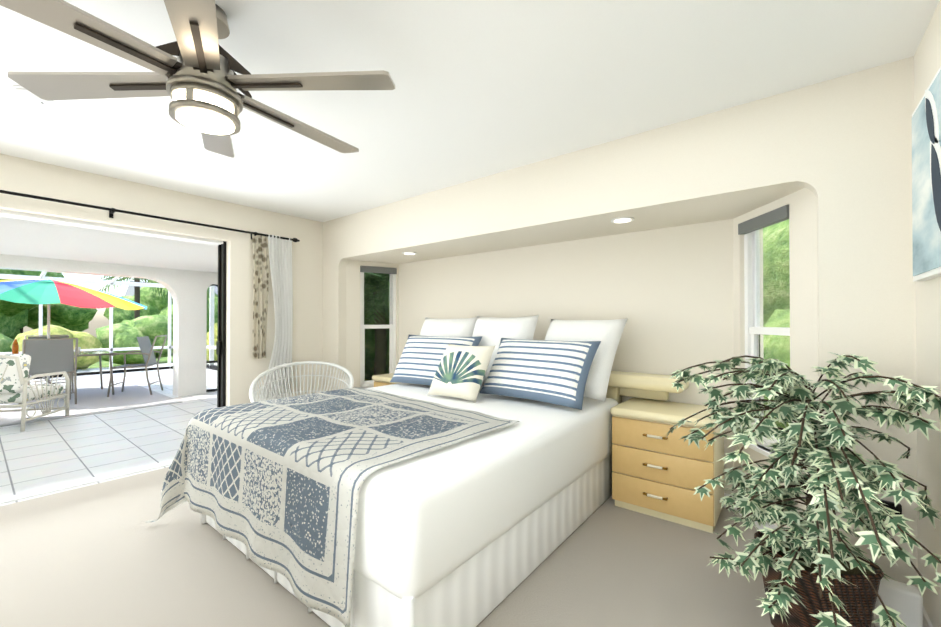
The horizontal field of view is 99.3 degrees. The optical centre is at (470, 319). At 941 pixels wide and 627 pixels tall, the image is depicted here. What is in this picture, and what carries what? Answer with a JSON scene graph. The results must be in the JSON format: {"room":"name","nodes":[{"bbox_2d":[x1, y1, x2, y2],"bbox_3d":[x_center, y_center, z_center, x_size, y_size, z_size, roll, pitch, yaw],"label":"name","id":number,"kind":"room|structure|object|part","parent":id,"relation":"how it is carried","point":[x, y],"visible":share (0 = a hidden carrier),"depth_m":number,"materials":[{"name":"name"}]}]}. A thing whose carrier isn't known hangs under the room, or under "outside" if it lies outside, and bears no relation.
{"room":"bedroom","nodes":[
{"label":"bedroom","id":0,"kind":"room"},
{"bbox_2d":[0,363,216,505],"bbox_3d":[-7.651,1.374,5.847,10.730,0.120,14.000,0,-1,39],"label":"floor","id":1,"kind":"structure","parent":0,"point":[34,456],"depth_m":4.33,"materials":[{"name":"grey tile"}]},
{"bbox_2d":[0,354,69,431],"bbox_3d":[-5.641,0.836,4.869,0.760,0.937,0.878,0,0,-16],"label":"rattan armchair","id":2,"kind":"object","parent":1,"relation":"on","point":[15,387],"visible":1,"depth_m":4.72,"materials":[{"name":"white wicker"}]},
{"bbox_2d":[0,383,181,426],"bbox_3d":[-6.757,1.310,6.030,3.100,0.012,3.200,0,-1,39],"label":"patio","id":3,"kind":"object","parent":1,"relation":"on","point":[93,400],"visible":0.67,"depth_m":6.18,"materials":[{"name":"grey concrete"}]},
{"bbox_2d":[18,338,77,404],"bbox_3d":[-6.422,0.801,6.086,0.684,1.030,0.568,0,-1,39],"label":"patio chair","id":4,"kind":"object","parent":3,"relation":"on","point":[52,355],"visible":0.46,"depth_m":6.03,"materials":[{"name":"beige fabric"}]},
{"bbox_2d":[24,335,73,391],"bbox_3d":[-7.626,0.809,7.238,0.684,1.030,0.568,0,-1,39],"label":"patio chair","id":5,"kind":"object","parent":3,"relation":"on","point":[51,337],"visible":0.08,"depth_m":7.25,"materials":[{"name":"beige metal"}]},
{"bbox_2d":[0,277,146,399],"bbox_3d":[-7.014,0.310,6.661,2.590,2.018,2.594,0,-1,39],"label":"patio table","id":6,"kind":"object","parent":3,"relation":"on","point":[38,291],"visible":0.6,"depth_m":6.31,"materials":[{"name":"multicoloured fabric"}]},
{"bbox_3d":[-7.039,0.952,6.641,1.030,0.735,1.619,0,-1,39],"label":"frame","id":7,"kind":"part","parent":6,"relation":"part of","materials":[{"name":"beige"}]},
{"bbox_2d":[107,335,166,396],"bbox_3d":[-5.888,0.808,7.100,0.684,1.030,0.568,0,0,-21],"label":"patio chair","id":8,"kind":"object","parent":3,"relation":"on","point":[146,349],"visible":0.96,"depth_m":7.06,"materials":[{"name":"beige metal"}]},
{"bbox_2d":[0,272,216,378],"bbox_3d":[-9.118,-0.205,5.947,4.825,3.040,10.390,0,-1,39],"label":"frame","id":9,"kind":"object","parent":1,"relation":"on","point":[169,347],"visible":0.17,"depth_m":9.96,"materials":[{"name":"white metal"}]},
{"bbox_2d":[0,254,217,396],"bbox_3d":[-7.005,-0.195,4.511,0.280,3.000,8.700,0,-1,39],"label":"wall","id":10,"kind":"structure","parent":0,"point":[187,289],"depth_m":6.88,"materials":[{"name":"paint"}]},
{"bbox_2d":[206,284,217,391],"bbox_3d":[-4.734,0.339,7.371,0.040,1.967,0.328,0,-1,39],"label":"screen frame","id":11,"kind":"object","parent":10,"relation":"attached to","point":[211,389],"visible":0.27,"depth_m":7.35,"materials":[{"name":"black metal"}]},
{"bbox_2d":[0,216,217,272],"bbox_3d":[-5.593,-1.048,3.392,3.930,0.350,8.700,0,-1,39],"label":"ceiling","id":12,"kind":"structure","parent":0,"point":[23,237],"depth_m":4.82,"materials":[{"name":"paint"}]},
{"bbox_2d":[0,154,322,405],"bbox_3d":[-3.236,0.074,2.988,0.250,2.440,4.720,0,-1,39],"label":"wall","id":13,"kind":"structure","parent":0,"point":[244,369],"depth_m":3.92,"materials":[{"name":"paint"}]},
{"bbox_2d":[0,460,172,503],"bbox_3d":[-3.393,1.281,2.727,0.100,0.022,3.130,0,-1,39],"label":"door track sill","id":14,"kind":"structure","parent":13,"relation":"attached to","point":[8,499],"depth_m":3.13,"materials":[{"name":"white metal"}]},
{"bbox_2d":[0,210,225,406],"bbox_3d":[-3.451,0.258,2.780,0.140,2.069,3.129,0,-1,39],"label":"door frame","id":15,"kind":"structure","parent":13,"relation":"attached to","point":[221,363],"depth_m":3.94,"materials":[{"name":"white metal"}]},
{"bbox_2d":[0,190,299,401],"bbox_3d":[-3.192,0.191,2.742,0.123,2.164,4.192,0,-1,39],"label":"curtain","id":16,"kind":"object","parent":13,"relation":"attached to","point":[276,251],"visible":0.81,"depth_m":4.13,"materials":[{"name":"white fabric"}]},
{"bbox_3d":[-3.198,-0.855,2.754,0.107,0.074,4.192,0,-1,39],"label":"rod","id":17,"kind":"part","parent":16,"relation":"part of","materials":[{"name":"black metal"}]},
{"bbox_2d":[252,234,268,358],"bbox_3d":[-2.146,-0.233,4.077,0.062,1.270,0.160,0,-1,39],"label":"curtain","id":18,"kind":"object","parent":16,"relation":"attached to","point":[260,242],"depth_m":4.08,"materials":[{"name":"beige fabric"}]},
{"bbox_2d":[346,260,398,387],"bbox_3d":[-1.183,0.317,4.774,0.624,1.980,0.150,0,0,-30],"label":"wall","id":19,"kind":"structure","parent":0,"point":[352,317],"depth_m":4.61,"materials":[{"name":"paint"}]},
{"bbox_2d":[360,266,396,387],"bbox_3d":[-1.107,0.104,4.779,0.460,1.455,0.120,0,0,-30],"label":"window","id":20,"kind":"structure","parent":19,"relation":"in","point":[392,272],"depth_m":4.79,"materials":[{"name":"white"}]},
{"bbox_2d":[0,467,874,626],"bbox_3d":[-1.042,1.345,1.600,4.900,0.120,5.700,0,-1,39],"label":"floor carpet","id":21,"kind":"object","parent":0,"point":[103,554],"visible":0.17,"depth_m":2.01,"materials":[{"name":"beige carpet"}]},
{"bbox_2d":[249,361,353,402],"bbox_3d":[-1.610,0.872,3.859,0.873,0.855,0.902,0,-1,39],"label":"wicker chair","id":22,"kind":"object","parent":21,"relation":"on","point":[253,394],"visible":0.27,"depth_m":4.12,"materials":[{"name":"white wicker"}]},
{"bbox_2d":[372,373,396,386],"bbox_3d":[-0.687,0.958,4.357,0.618,0.688,0.500,0,-1,39],"label":"nightstand","id":23,"kind":"object","parent":21,"relation":"on","point":[382,379],"visible":0.1,"depth_m":4.28,"materials":[{"name":"beige laminate"}]},
{"bbox_2d":[145,315,688,626],"bbox_3d":[-0.308,0.625,2.750,2.800,1.326,2.555,0,-1,39],"label":"bed","id":24,"kind":"object","parent":21,"relation":"on","point":[459,474],"visible":1,"depth_m":1.98,"materials":[{"name":"white fabric"}]},
{"bbox_2d":[145,387,519,626],"bbox_3d":[-0.822,0.912,2.409,1.976,0.697,1.385,0,-1,39],"label":"quilt","id":25,"kind":"object","parent":24,"relation":"on","point":[296,483],"depth_m":1.87,"materials":[{"name":"blue fabric"}]},
{"bbox_2d":[427,344,494,401],"bbox_3d":[-0.071,0.390,3.033,0.460,0.460,0.150,0,-35,37],"label":"pillow","id":26,"kind":"object","parent":24,"relation":"on","point":[460,373],"depth_m":2.95,"materials":[{"name":"white fabric"}]},
{"bbox_2d":[610,397,723,532],"bbox_3d":[1.346,0.947,2.736,0.618,0.688,0.500,0,-1,39],"label":"nightstand","id":27,"kind":"object","parent":21,"relation":"on","point":[656,472],"visible":0.85,"depth_m":2.56,"materials":[{"name":"beige laminate"}]},
{"bbox_2d":[665,352,940,626],"bbox_3d":[1.217,0.702,1.590,0.914,1.159,1.038,0,-1,39],"label":"plant","id":28,"kind":"object","parent":21,"relation":"on","point":[814,574],"visible":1,"depth_m":1.45,"materials":[{"name":"green plant"}]},
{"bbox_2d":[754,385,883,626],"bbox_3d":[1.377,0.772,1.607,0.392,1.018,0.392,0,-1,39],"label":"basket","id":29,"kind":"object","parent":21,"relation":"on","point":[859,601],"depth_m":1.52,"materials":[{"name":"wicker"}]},
{"bbox_2d":[874,578,922,626],"bbox_3d":[1.728,1.178,1.618,0.130,0.207,0.080,0,-1,39],"label":"trash can","id":30,"kind":"object","parent":21,"relation":"on","point":[905,600],"depth_m":1.59,"materials":[{"name":"white plastic"}]},
{"bbox_2d":[0,0,939,221],"bbox_3d":[-1.109,-1.215,1.735,5.150,0.120,5.800,0,-1,39],"label":"ceiling","id":31,"kind":"structure","parent":0,"point":[484,88],"depth_m":1.92,"materials":[{"name":"paint"}]},
{"bbox_2d":[11,85,53,107],"bbox_3d":[-2.236,-1.131,2.045,0.150,0.042,0.150,0,-1,39],"label":"smoke detector","id":32,"kind":"object","parent":31,"relation":"attached to","point":[22,94],"visible":0.79,"depth_m":2.02,"materials":[{"name":"white plastic"}]},
{"bbox_2d":[0,0,394,157],"bbox_3d":[-0.989,-0.944,1.498,1.333,0.423,1.403,0,-1,39],"label":"fan","id":33,"kind":"object","parent":31,"relation":"hanging from","point":[198,80],"visible":1,"depth_m":1.44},
{"bbox_3d":[-0.989,-0.944,1.498,0.240,0.423,0.240,0,-1,39],"label":"motor","id":34,"kind":"part","parent":33,"relation":"part of","materials":[{"name":"silver metal"}]},
{"bbox_2d":[350,186,803,494],"bbox_3d":[0.398,0.078,3.575,4.100,2.440,0.730,0,-1,39],"label":"wall","id":35,"kind":"structure","parent":0,"point":[661,279],"depth_m":3.17,"materials":[{"name":"paint"}]},
{"bbox_2d":[402,252,416,254],"bbox_3d":[-0.624,-0.673,4.095,0.149,0.010,0.149,0,0,15],"label":"recessed light","id":36,"kind":"object","parent":35,"relation":"in","point":[406,253],"depth_m":4.07,"materials":[{"name":"white"}]},
{"bbox_2d":[611,217,633,222],"bbox_3d":[1.049,-0.682,2.761,0.149,0.010,0.149,0,0,15],"label":"recessed light","id":37,"kind":"object","parent":35,"relation":"in","point":[622,219],"depth_m":2.75,"materials":[{"name":"white"}]},
{"bbox_2d":[322,56,917,587],"bbox_3d":[0.139,0.076,3.251,4.700,2.440,0.100,0,-1,39],"label":"wall","id":38,"kind":"structure","parent":0,"point":[840,148],"depth_m":2.00,"materials":[{"name":"paint"}]},
{"bbox_2d":[880,500,901,514],"bbox_3d":[1.865,0.856,1.786,0.080,0.080,0.030,0,-1,39],"label":"electrical outlet plate","id":39,"kind":"object","parent":38,"relation":"attached to","point":[891,505],"visible":0.33,"depth_m":1.76,"materials":[{"name":"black plastic"}]},
{"bbox_2d":[733,188,817,529],"bbox_3d":[1.853,0.300,2.373,0.150,1.980,0.710,0,0,3],"label":"wall","id":40,"kind":"structure","parent":0,"point":[802,203],"depth_m":2.17,"materials":[{"name":"paint"}]},
{"bbox_2d":[731,496,776,529],"bbox_3d":[1.766,1.245,2.364,0.420,0.090,0.567,0,-1,39],"label":"baseboard","id":41,"kind":"structure","parent":40,"relation":"attached to","point":[758,526],"depth_m":2.45,"materials":[{"name":"white"}]},
{"bbox_2d":[738,205,789,456],"bbox_3d":[1.822,0.088,2.436,0.120,1.455,0.470,0,0,3],"label":"window","id":42,"kind":"structure","parent":40,"relation":"in","point":[750,232],"depth_m":2.58,"materials":[{"name":"white"}]},
{"bbox_3d":[1.845,0.075,2.435,0.224,1.360,0.314,0,-1,39],"label":"glass","id":43,"kind":"part","parent":42,"relation":"part of","materials":[{"name":"white"}]},
{"bbox_2d":[914,0,940,626],"bbox_3d":[0.552,0.052,-0.161,0.200,2.440,4.920,0,-1,39],"label":"wall","id":44,"kind":"structure","parent":0,"point":[927,60],"depth_m":1.58,"materials":[{"name":"paint"}]},
{"bbox_2d":[912,66,940,281],"bbox_3d":[1.493,-0.503,1.216,0.038,0.690,1.100,0,-1,39],"label":"painting","id":45,"kind":"object","parent":44,"relation":"attached to","point":[926,176],"visible":1,"depth_m":1.46,"materials":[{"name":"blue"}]},
{"bbox_2d":[923,606,932,626],"bbox_3d":[0.501,1.228,-0.064,0.012,0.090,4.620,0,-1,39],"label":"baseboard","id":46,"kind":"structure","parent":44,"relation":"attached to","point":[927,622],"depth_m":1.60,"materials":[{"name":"white"}]},
{"label":"outside","id":47,"kind":"structure","parent":0,"visible":0},
{"bbox_2d":[87,356,172,368],"bbox_3d":[-7.936,1.478,6.074,60.000,0.075,60.000,0,-1,39],"label":"ground","id":48,"kind":"structure","parent":47,"point":[162,360],"depth_m":13.46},
{"bbox_2d":[0,219,789,436],"bbox_3d":[-10.839,-0.792,14.771,45.837,5.853,34.844,0,-1,39],"label":"garden","id":49,"kind":"object","parent":48,"relation":"on","point":[131,326],"visible":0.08,"depth_m":12.00,"materials":[{"name":"green plant"}]}
]}

